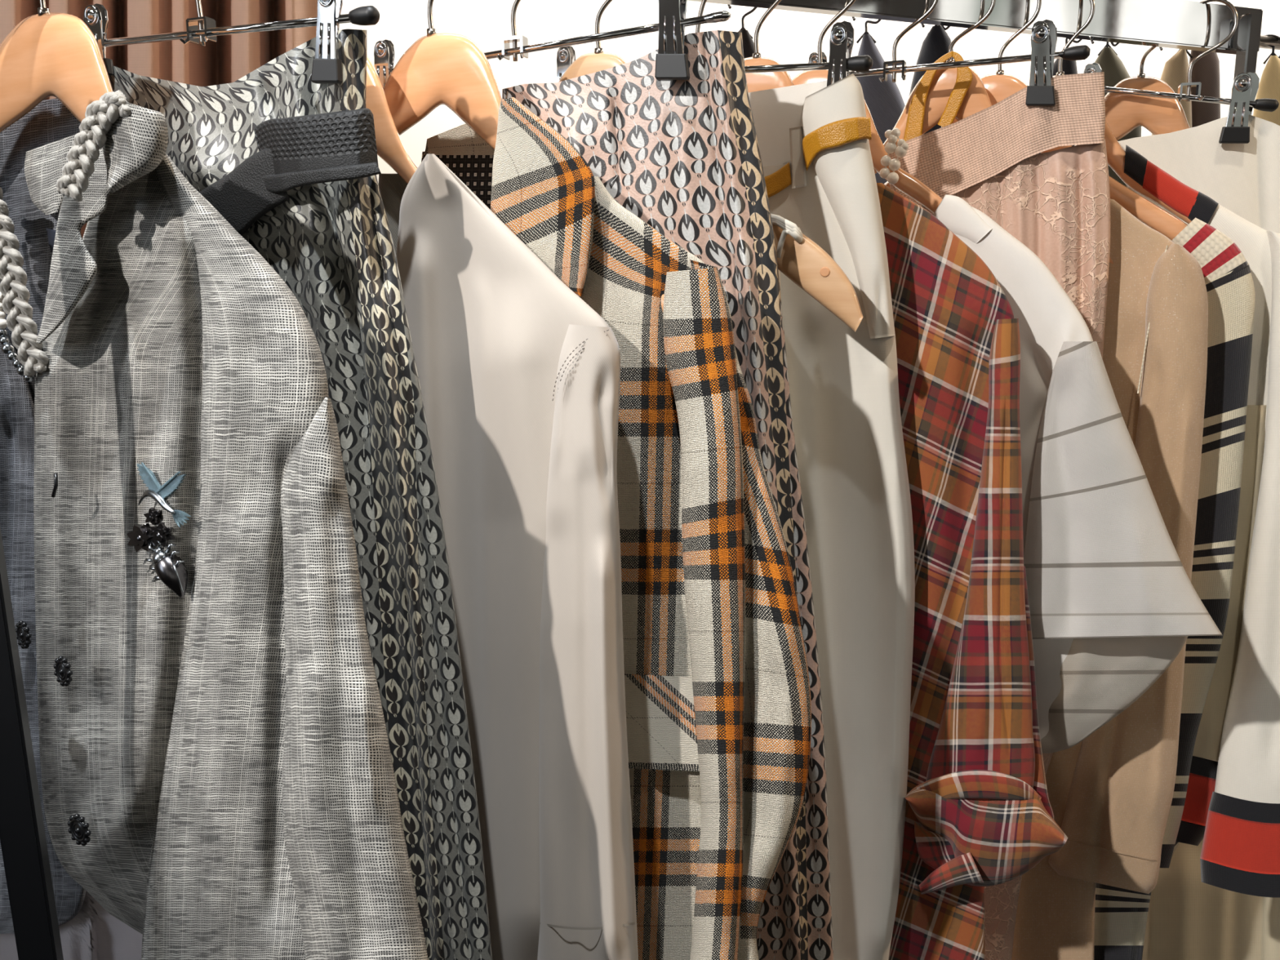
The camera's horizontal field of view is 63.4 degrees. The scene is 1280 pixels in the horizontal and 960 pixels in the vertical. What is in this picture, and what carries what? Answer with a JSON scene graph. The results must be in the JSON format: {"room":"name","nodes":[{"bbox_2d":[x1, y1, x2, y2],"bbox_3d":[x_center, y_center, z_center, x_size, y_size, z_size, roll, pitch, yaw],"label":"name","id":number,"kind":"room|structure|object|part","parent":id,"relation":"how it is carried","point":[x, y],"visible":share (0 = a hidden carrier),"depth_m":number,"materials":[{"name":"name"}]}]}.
{"room":"clothing store","nodes":[
{"label":"clothing store","id":0,"kind":"room"},
{"bbox_2d":[338,0,1279,183],"bbox_3d":[0.500,-0.544,2.798,6.400,3.200,0.100,0,10,0],"label":"wall","id":1,"kind":"structure","parent":0,"point":[784,37],"depth_m":2.64,"materials":[{"name":"white paint"}]},
{"bbox_3d":[0.500,1.529,-0.035,6.400,0.100,6.800,0,10,0],"label":"floor","id":2,"kind":"structure","parent":0,"visible":0},
{"bbox_2d":[0,526,63,959],"bbox_3d":[-0.424,0.533,0.659,0.301,1.620,0.065,1,10,4],"label":"display stand","id":3,"kind":"object","parent":2,"relation":"on","point":[23,841],"visible":1,"depth_m":0.61,"materials":[{"name":"black metal"}]},
{"bbox_2d":[687,0,1262,857],"bbox_3d":[-0.252,0.464,0.789,1.820,1.682,0.463,-3,11,-19],"label":"clothes rack","id":4,"kind":"object","parent":2,"relation":"on","point":[1184,24],"visible":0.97,"depth_m":0.85,"materials":[{"name":"white metal"}]},
{"bbox_2d":[0,0,113,133],"bbox_3d":[-0.422,-0.241,0.676,0.472,0.261,0.016,5,11,28],"label":"wooden hanger","id":5,"kind":"object","parent":4,"relation":"hanging from","point":[46,54],"visible":0.48,"depth_m":0.63,"materials":[{"name":"brown wood"}]},
{"bbox_2d":[0,89,427,959],"bbox_3d":[-0.419,0.105,0.724,0.738,0.723,0.091,6,11,29],"label":"jacket","id":6,"kind":"object","parent":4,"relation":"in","point":[214,766],"visible":0.98,"depth_m":0.61,"materials":[{"name":"grey fabric"}]},
{"bbox_2d":[0,279,34,382],"bbox_3d":[-0.422,-0.121,0.687,0.042,0.110,0.008,5,11,26],"label":"pearl necklace","id":7,"kind":"object","parent":6,"relation":"hanging from","point":[8,348],"visible":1,"depth_m":0.69,"materials":[{"name":"silver metal"}]},
{"bbox_2d":[0,890,142,959],"bbox_3d":[-0.493,0.186,0.837,0.335,0.736,0.039,6,12,30],"label":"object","id":8,"kind":"object","parent":6,"relation":"in","point":[93,933],"visible":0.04,"depth_m":0.82,"materials":[{"name":"white fabric"}]},
{"bbox_2d":[126,507,175,552],"bbox_3d":[-0.291,0.030,0.612,0.041,0.029,0.006,5,11,28],"label":"flower brooch","id":9,"kind":"object","parent":6,"relation":"attached to","point":[140,536],"visible":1,"depth_m":0.61,"materials":[{"name":"black metal"}]},
{"bbox_2d":[136,462,191,527],"bbox_3d":[-0.277,0.009,0.600,0.044,0.036,0.005,5,11,27],"label":"bird brooch","id":10,"kind":"object","parent":6,"relation":"attached to","point":[156,491],"visible":1,"depth_m":0.60,"materials":[{"name":"blue metal"}]},
{"bbox_2d":[142,539,187,597],"bbox_3d":[-0.281,0.051,0.613,0.042,0.034,0.016,6,11,29],"label":"beetle brooch","id":11,"kind":"object","parent":6,"relation":"attached to","point":[171,569],"visible":1,"depth_m":0.60,"materials":[{"name":"grey metal"}]},
{"bbox_3d":[-0.294,0.049,0.618,0.013,0.005,0.004,7,12,34],"label":"leg","id":12,"kind":"part","parent":11,"relation":"part of","materials":[{"name":"silver metal"}]},
{"bbox_3d":[-0.291,0.054,0.617,0.013,0.005,0.004,7,12,34],"label":"leg","id":13,"kind":"part","parent":11,"relation":"part of","materials":[{"name":"silver metal"}]},
{"bbox_3d":[-0.288,0.059,0.617,0.013,0.005,0.004,7,12,34],"label":"leg","id":14,"kind":"part","parent":11,"relation":"part of","materials":[{"name":"silver metal"}]},
{"bbox_3d":[-0.275,0.040,0.607,0.006,0.006,0.004,7,12,35],"label":"leg","id":15,"kind":"part","parent":11,"relation":"part of","materials":[{"name":"silver metal"}]},
{"bbox_3d":[-0.273,0.044,0.606,0.006,0.006,0.004,7,12,35],"label":"leg","id":16,"kind":"part","parent":11,"relation":"part of","materials":[{"name":"silver metal"}]},
{"bbox_3d":[-0.270,0.050,0.605,0.006,0.006,0.004,7,12,35],"label":"leg","id":17,"kind":"part","parent":11,"relation":"part of","materials":[{"name":"silver metal"}]},
{"bbox_3d":[-0.314,0.078,0.663,0.317,0.567,0.051,6,12,31],"label":"panel","id":18,"kind":"part","parent":6,"relation":"part of","materials":[{"name":"grey fabric"}]},
{"bbox_3d":[-0.262,0.108,0.643,0.247,0.615,0.073,6,11,29],"label":"panel","id":19,"kind":"part","parent":6,"relation":"part of","materials":[{"name":"grey fabric"}]},
{"bbox_2d":[83,0,379,84],"bbox_3d":[-0.265,-0.302,0.638,0.235,0.127,0.024,4,11,21],"label":"hanger","id":20,"kind":"object","parent":4,"relation":"hanging from","point":[326,68],"visible":0.88,"depth_m":0.63,"materials":[{"name":"silver metal"}]},
{"bbox_3d":[-0.360,-0.296,0.685,0.024,0.036,0.002,4,11,22],"label":"plate","id":21,"kind":"part","parent":20,"relation":"part of","materials":[{"name":"silver metal"}]},
{"bbox_2d":[108,29,492,959],"bbox_3d":[-0.231,0.081,0.705,0.305,0.729,0.048,5,11,28],"label":"skirt","id":22,"kind":"object","parent":20,"relation":"hanging from","point":[331,243],"visible":0.5,"depth_m":0.65,"materials":[{"name":"multicoloured fabric"}]},
{"bbox_2d":[199,107,381,235],"bbox_3d":[-0.221,-0.182,0.629,0.152,0.076,0.027,4,11,20],"label":"belt","id":23,"kind":"object","parent":22,"relation":"attached to","point":[294,152],"visible":0.95,"depth_m":0.61,"materials":[{"name":"black leather"}]},
{"bbox_3d":[-0.186,-0.273,0.617,0.022,0.047,0.002,4,11,22],"label":"plate","id":24,"kind":"part","parent":20,"relation":"part of","materials":[{"name":"silver metal"}]},
{"bbox_2d":[365,54,417,184],"bbox_3d":[-0.224,-0.241,0.718,0.422,0.276,0.020,5,11,28],"label":"wooden hanger","id":25,"kind":"object","parent":4,"relation":"hanging from","point":[390,148],"visible":0.18,"depth_m":0.68,"materials":[{"name":"brown wood"}]},
{"bbox_2d":[378,154,638,959],"bbox_3d":[-0.106,0.147,0.716,0.268,0.725,0.049,7,12,36],"label":"coat","id":26,"kind":"object","parent":25,"relation":"hanging from","point":[519,376],"visible":0.83,"depth_m":0.65,"materials":[{"name":"white fabric"}]},
{"bbox_2d":[383,0,664,310],"bbox_3d":[-0.137,-0.242,0.707,0.380,0.269,0.016,5,11,28],"label":"wooden hanger","id":27,"kind":"object","parent":4,"relation":"hanging from","point":[451,70],"visible":0.37,"depth_m":0.69,"materials":[{"name":"brown wood"}]},
{"bbox_2d":[421,97,811,959],"bbox_3d":[-0.033,0.104,0.709,0.321,0.704,0.062,7,12,34],"label":"jacket","id":28,"kind":"object","parent":27,"relation":"hanging from","point":[718,704],"visible":0.88,"depth_m":0.64,"materials":[{"name":"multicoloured fabric"}]},
{"bbox_3d":[0.004,0.131,0.698,0.114,0.655,0.029,4,11,23],"label":"panel","id":29,"kind":"part","parent":28,"relation":"part of","materials":[{"name":"orange fabric"}]},
{"bbox_2d":[373,0,730,88],"bbox_3d":[-0.072,-0.319,0.697,0.273,0.114,0.024,4,11,21],"label":"hanger","id":30,"kind":"object","parent":4,"relation":"hanging from","point":[671,61],"visible":0.87,"depth_m":0.67,"materials":[{"name":"silver metal"}]},
{"bbox_3d":[-0.186,-0.302,0.754,0.019,0.035,0.002,4,11,22],"label":"plate","id":31,"kind":"part","parent":30,"relation":"part of","materials":[{"name":"silver metal"}]},
{"bbox_2d":[502,30,833,959],"bbox_3d":[0.021,0.096,0.744,0.265,0.793,0.040,5,11,27],"label":"skirt","id":32,"kind":"object","parent":30,"relation":"hanging from","point":[682,157],"visible":0.23,"depth_m":0.68,"materials":[{"name":"fabric"}]},
{"bbox_3d":[0.021,-0.301,0.669,0.020,0.054,0.002,4,11,22],"label":"plate","id":33,"kind":"part","parent":30,"relation":"part of","materials":[{"name":"silver metal"}]},
{"bbox_2d":[559,0,863,332],"bbox_3d":[-0.003,-0.245,0.733,0.338,0.273,0.014,5,11,27],"label":"wooden hanger","id":34,"kind":"object","parent":4,"relation":"hanging from","point":[806,264],"visible":0.27,"depth_m":0.69,"materials":[{"name":"brown wood"}]},
{"bbox_2d":[770,213,803,296],"bbox_3d":[0.068,-0.006,0.749,0.111,0.362,0.028,9,13,40],"label":"camisole","id":35,"kind":"object","parent":34,"relation":"hanging from","point":[789,228],"visible":0.09,"depth_m":0.68,"materials":[{"name":"white fabric"}]},
{"bbox_2d":[556,0,872,86],"bbox_3d":[0.044,-0.322,0.747,0.248,0.126,0.020,4,11,24],"label":"hanger","id":36,"kind":"object","parent":4,"relation":"hanging from","point":[840,62],"visible":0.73,"depth_m":0.71,"materials":[{"name":"silver metal"}]},
{"bbox_3d":[-0.057,-0.316,0.802,0.018,0.039,0.002,4,11,24],"label":"plate","id":37,"kind":"part","parent":36,"relation":"part of","materials":[{"name":"silver metal"}]},
{"bbox_2d":[748,73,915,959],"bbox_3d":[0.114,0.105,0.787,0.184,0.783,0.049,4,11,19],"label":"trousers","id":38,"kind":"object","parent":36,"relation":"hanging from","point":[843,381],"visible":0.71,"depth_m":0.75,"materials":[{"name":"white fabric"}]},
{"bbox_2d":[764,116,871,197],"bbox_3d":[0.115,-0.219,0.712,0.086,0.053,0.019,5,11,27],"label":"belt","id":39,"kind":"object","parent":38,"relation":"attached to","point":[836,134],"visible":0.91,"depth_m":0.70,"materials":[{"name":"leather"}]},
{"bbox_3d":[0.139,-0.292,0.718,0.019,0.048,0.002,4,11,24],"label":"plate","id":40,"kind":"part","parent":36,"relation":"part of","materials":[{"name":"silver metal"}]},
{"bbox_2d":[744,0,794,92],"bbox_3d":[0.096,-0.270,0.775,0.266,0.238,0.016,5,11,27],"label":"wooden hanger","id":41,"kind":"object","parent":4,"relation":"hanging from","point":[756,82],"visible":0.24,"depth_m":0.76,"materials":[{"name":"brown wood"}]},
{"bbox_2d":[876,182,1068,959],"bbox_3d":[0.230,0.148,0.761,0.172,0.720,0.073,5,11,25],"label":"checked shirt","id":42,"kind":"object","parent":41,"relation":"hanging from","point":[979,812],"visible":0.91,"depth_m":0.74,"materials":[{"name":"red fabric"}]},
{"bbox_2d":[791,0,942,213],"bbox_3d":[0.158,-0.261,0.791,0.318,0.261,0.016,5,11,27],"label":"wooden hanger","id":43,"kind":"object","parent":4,"relation":"hanging from","point":[907,183],"visible":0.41,"depth_m":0.77,"materials":[{"name":"brown wood"}]},
{"bbox_2d":[879,128,908,184],"bbox_3d":[0.187,-0.238,0.761,0.021,0.040,0.010,5,11,25],"label":"necklace","id":44,"kind":"object","parent":43,"relation":"hanging from","point":[892,178],"visible":1,"depth_m":0.76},
{"bbox_2d":[933,194,1222,753],"bbox_3d":[0.307,0.008,0.747,0.214,0.424,0.058,5,11,26],"label":"blouse","id":45,"kind":"object","parent":43,"relation":"hanging from","point":[1113,601],"visible":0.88,"depth_m":0.73,"materials":[{"name":"white fabric"}]},
{"bbox_2d":[808,0,1089,106],"bbox_3d":[0.230,-0.336,0.789,0.211,0.112,0.024,4,11,23],"label":"hanger","id":46,"kind":"object","parent":4,"relation":"hanging from","point":[1040,91],"visible":0.8,"depth_m":0.76,"materials":[{"name":"silver metal"}]},
{"bbox_3d":[0.143,-0.327,0.836,0.015,0.037,0.002,4,11,24],"label":"plate","id":47,"kind":"part","parent":46,"relation":"part of","materials":[{"name":"silver metal"}]},
{"bbox_2d":[888,71,1110,959],"bbox_3d":[0.274,0.116,0.859,0.175,0.851,0.037,4,11,20],"label":"skirt","id":48,"kind":"object","parent":46,"relation":"hanging from","point":[1056,203],"visible":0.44,"depth_m":0.78,"materials":[{"name":"fabric"}]},
{"bbox_3d":[0.299,-0.315,0.768,0.018,0.049,0.002,4,11,24],"label":"plate","id":49,"kind":"part","parent":46,"relation":"part of","materials":[{"name":"silver metal"}]},
{"bbox_3d":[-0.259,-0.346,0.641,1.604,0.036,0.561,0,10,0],"label":"rail","id":50,"kind":"part","parent":4,"relation":"part of","materials":[{"name":"silver metal"}]},
{"bbox_2d":[874,0,1113,263],"bbox_3d":[0.262,-0.281,0.832,0.254,0.237,0.016,5,11,26],"label":"wooden hanger","id":51,"kind":"object","parent":4,"relation":"hanging from","point":[976,99],"visible":0.34,"depth_m":0.83,"materials":[{"name":"brown wood"}]},
{"bbox_2d":[903,51,973,141],"bbox_3d":[0.237,-0.305,0.826,0.052,0.069,0.004,5,11,27],"label":"leather strap","id":52,"kind":"object","parent":51,"relation":"hanging from","point":[915,119],"visible":0.89,"depth_m":0.82,"materials":[{"name":"leather"}]},
{"bbox_2d":[1011,199,1208,959],"bbox_3d":[0.373,0.162,0.847,0.123,0.776,0.046,9,13,40],"label":"coat","id":53,"kind":"object","parent":51,"relation":"hanging from","point":[1110,793],"visible":0.64,"depth_m":0.81,"materials":[{"name":"beige fabric"}]},
{"bbox_2d":[884,0,1187,239],"bbox_3d":[0.314,-0.283,0.840,0.300,0.236,0.016,5,11,26],"label":"wooden hanger","id":54,"kind":"object","parent":4,"relation":"hanging from","point":[999,86],"visible":0.34,"depth_m":0.81,"materials":[{"name":"brown wood"}]},
{"bbox_2d":[1093,217,1255,959],"bbox_3d":[0.435,0.171,0.861,0.083,0.756,0.028,5,11,25],"label":"striped sweater","id":55,"kind":"object","parent":54,"relation":"hanging from","point":[1121,914],"visible":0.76,"depth_m":0.81,"materials":[{"name":"beige fabric"}]},
{"bbox_2d":[1053,0,1191,224],"bbox_3d":[0.362,-0.297,0.855,0.229,0.212,0.016,5,11,26],"label":"wooden hanger","id":56,"kind":"object","parent":4,"relation":"hanging from","point":[1116,153],"visible":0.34,"depth_m":0.84,"materials":[{"name":"brown wood"}]},
{"bbox_2d":[1074,45,1190,146],"bbox_3d":[0.468,-0.294,0.908,0.297,0.236,0.038,2,10,9],"label":"wooden hanger","id":57,"kind":"object","parent":4,"relation":"hanging from","point":[1124,113],"visible":0.48,"depth_m":0.91,"materials":[{"name":"brown wood"}]},
{"bbox_2d":[1142,838,1279,959],"bbox_3d":[0.582,0.205,0.988,0.234,0.846,0.044,1,10,6],"label":"skirt","id":58,"kind":"object","parent":57,"relation":"hanging from","point":[1188,918],"visible":0.12,"depth_m":1.02,"materials":[{"name":"beige fabric"}]},
{"bbox_2d":[1083,0,1279,143],"bbox_3d":[0.464,-0.350,0.891,0.157,0.121,0.020,2,10,14],"label":"hanger","id":59,"kind":"object","parent":4,"relation":"hanging from","point":[1245,87],"visible":0.79,"depth_m":0.88,"materials":[{"name":"silver metal"}]},
{"bbox_3d":[0.400,-0.343,0.916,0.014,0.050,0.002,2,10,14],"label":"plate","id":60,"kind":"part","parent":59,"relation":"part of","materials":[{"name":"silver metal"}]},
{"bbox_2d":[1118,114,1279,761],"bbox_3d":[0.538,-0.017,0.944,0.248,0.610,0.021,2,10,12],"label":"skirt","id":61,"kind":"object","parent":59,"relation":"hanging from","point":[1243,179],"visible":0.09,"depth_m":0.90,"materials":[{"name":"white fabric"}]},
{"bbox_3d":[0.517,-0.326,0.889,0.023,0.047,0.002,2,10,14],"label":"plate","id":62,"kind":"part","parent":59,"relation":"part of","materials":[{"name":"silver metal"}]},
{"bbox_2d":[1124,144,1279,897],"bbox_3d":[0.487,0.042,0.849,0.205,0.622,0.065,8,13,39],"label":"cardigan","id":63,"kind":"object","parent":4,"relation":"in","point":[1232,803],"visible":0.68,"depth_m":0.83,"materials":[{"name":"white fabric"}]},
{"bbox_3d":[0.523,0.408,1.029,0.013,1.638,0.012,-3,11,-19],"label":"post","id":64,"kind":"part","parent":4,"relation":"part of","materials":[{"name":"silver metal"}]},
{"bbox_2d":[1259,35,1279,49],"bbox_3d":[0.557,0.150,1.907,2.461,1.927,0.386,-3,11,-19],"label":"clothes rack","id":65,"kind":"object","parent":2,"relation":"on","point":[1266,42],"visible":0.02,"depth_m":1.94,"materials":[{"name":"silver metal"}]},
{"bbox_2d":[727,4,756,39],"bbox_3d":[0.162,-0.734,1.614,0.056,0.092,0.005,4,11,20],"label":"wire hanger","id":66,"kind":"object","parent":65,"relation":"hanging from","point":[753,9],"visible":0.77,"depth_m":1.61,"materials":[{"name":"grey metal"}]},
{"bbox_2d":[740,30,754,58],"bbox_3d":[0.174,-0.317,1.682,0.081,0.793,0.045,4,11,22],"label":"garment","id":67,"kind":"object","parent":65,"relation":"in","point":[748,42],"visible":0.04,"depth_m":1.60,"materials":[{"name":"black fabric"}]},
{"bbox_2d":[851,16,880,43],"bbox_3d":[0.370,-0.751,1.683,0.056,0.082,0.005,4,11,20],"label":"wire hanger","id":68,"kind":"object","parent":65,"relation":"hanging from","point":[866,32],"visible":0.51,"depth_m":1.69,"materials":[{"name":"grey metal"}]},
{"bbox_3d":[0.369,-0.722,1.689,0.033,0.022,0.004,4,11,20],"label":"frame","id":69,"kind":"part","parent":68,"relation":"part of","materials":[{"name":"grey metal"}]},
{"bbox_2d":[855,33,905,183],"bbox_3d":[0.423,-0.325,1.739,0.148,0.818,0.045,4,11,20],"label":"garment","id":70,"kind":"object","parent":65,"relation":"in","point":[884,100],"visible":0.14,"depth_m":1.68,"materials":[{"name":"fabric"}]},
{"bbox_2d":[908,26,955,134],"bbox_3d":[0.522,-0.340,1.789,0.143,0.851,0.045,4,11,19],"label":"garment","id":71,"kind":"object","parent":65,"relation":"hanging from","point":[936,43],"visible":0.11,"depth_m":1.72,"materials":[{"name":"black fabric"}]},
{"bbox_2d":[920,23,950,34],"bbox_3d":[0.495,-0.770,1.723,0.056,0.060,0.005,4,11,20],"label":"wire hanger","id":72,"kind":"object","parent":65,"relation":"hanging from","point":[922,24],"visible":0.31,"depth_m":1.72,"materials":[{"name":"grey metal"}]},
{"bbox_2d":[1035,58,1077,155],"bbox_3d":[0.764,-0.339,1.883,0.151,0.853,0.045,4,11,20],"label":"garment","id":73,"kind":"object","parent":65,"relation":"in","point":[1068,67],"visible":0.02,"depth_m":1.80,"materials":[{"name":"black fabric"}]},
{"bbox_2d":[1061,37,1082,51],"bbox_3d":[0.751,-0.776,1.811,0.056,0.077,0.005,4,11,20],"label":"wire hanger","id":74,"kind":"object","parent":65,"relation":"hanging from","point":[1066,38],"visible":0.16,"depth_m":1.81,"materials":[{"name":"grey metal"}]},
{"bbox_2d":[1090,40,1119,55],"bbox_3d":[0.828,-0.785,1.837,0.056,0.068,0.005,4,11,20],"label":"wire hanger","id":75,"kind":"object","parent":65,"relation":"hanging from","point":[1107,45],"visible":0.31,"depth_m":1.84,"materials":[{"name":"grey metal"}]},
{"bbox_3d":[0.831,-0.764,1.839,0.034,0.024,0.004,4,11,20],"label":"frame","id":76,"kind":"part","parent":75,"relation":"part of","materials":[{"name":"grey metal"}]},
{"bbox_2d":[1094,47,1141,186],"bbox_3d":[0.866,-0.344,1.900,0.147,0.864,0.045,4,11,20],"label":"garment","id":77,"kind":"object","parent":65,"relation":"in","point":[1114,69],"visible":0.06,"depth_m":1.83,"materials":[{"name":"grey fabric"}]},
{"bbox_2d":[1159,47,1192,58],"bbox_3d":[0.976,-0.797,1.885,0.059,0.061,0.005,4,11,20],"label":"wire hanger","id":78,"kind":"object","parent":65,"relation":"hanging from","point":[1161,48],"visible":0.2,"depth_m":1.88,"materials":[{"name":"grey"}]},
{"bbox_2d":[1151,48,1191,135],"bbox_3d":[1.009,-0.352,1.952,0.128,0.882,0.045,4,11,20],"label":"garment","id":79,"kind":"object","parent":78,"relation":"hanging from","point":[1175,73],"visible":0.08,"depth_m":1.88,"materials":[{"name":"beige fabric"}]},
{"bbox_3d":[0.988,-0.778,1.884,0.034,0.024,0.004,4,11,20],"label":"frame","id":80,"kind":"part","parent":78,"relation":"part of","materials":[{"name":"grey metal"}]},
{"bbox_2d":[1253,55,1279,125],"bbox_3d":[1.250,-0.358,2.012,0.166,0.900,0.045,4,11,20],"label":"garment","id":81,"kind":"object","parent":65,"relation":"hanging from","point":[1269,82],"visible":0.14,"depth_m":1.95,"materials":[{"name":"beige fabric"}]},
{"bbox_2d":[1262,34,1279,64],"bbox_3d":[1.185,-0.813,1.956,0.056,0.056,0.005,4,11,20],"label":"wire hanger","id":82,"kind":"object","parent":65,"relation":"hanging from","point":[1273,53],"visible":0.58,"depth_m":1.95,"materials":[{"name":"grey metal"}]},
{"bbox_3d":[1.196,-0.797,1.955,0.034,0.025,0.004,4,11,20],"label":"frame","id":83,"kind":"part","parent":82,"relation":"part of","materials":[{"name":"grey metal"}]},
{"bbox_3d":[1.026,-0.805,1.902,0.053,0.052,0.022,0,10,0],"label":"wire hanger","id":84,"kind":"object","parent":65,"relation":"hanging from","visible":0},
{"bbox_2d":[1188,49,1220,127],"bbox_3d":[1.073,-0.358,1.963,0.126,0.897,0.045,4,11,20],"label":"garment","id":85,"kind":"object","parent":84,"relation":"hanging from","point":[1206,70],"visible":0.06,"depth_m":1.90,"materials":[{"name":"fabric"}]},
{"bbox_3d":[0.500,-1.622,-0.591,6.400,0.100,6.800,0,10,0],"label":"ceiling","id":86,"kind":"structure","parent":0,"visible":0},
{"bbox_3d":[-0.662,-1.260,0.924,0.786,1.138,0.079,0,10,0],"label":"curtain rod","id":87,"kind":"object","parent":86,"relation":"hanging from","visible":0},
{"bbox_2d":[0,0,317,237],"bbox_3d":[-0.712,0.350,1.235,0.824,2.188,0.174,2,10,10],"label":"curtain","id":88,"kind":"object","parent":87,"relation":"hanging from","point":[228,60],"visible":0.02,"depth_m":1.01,"materials":[{"name":"fabric"}]}
]}

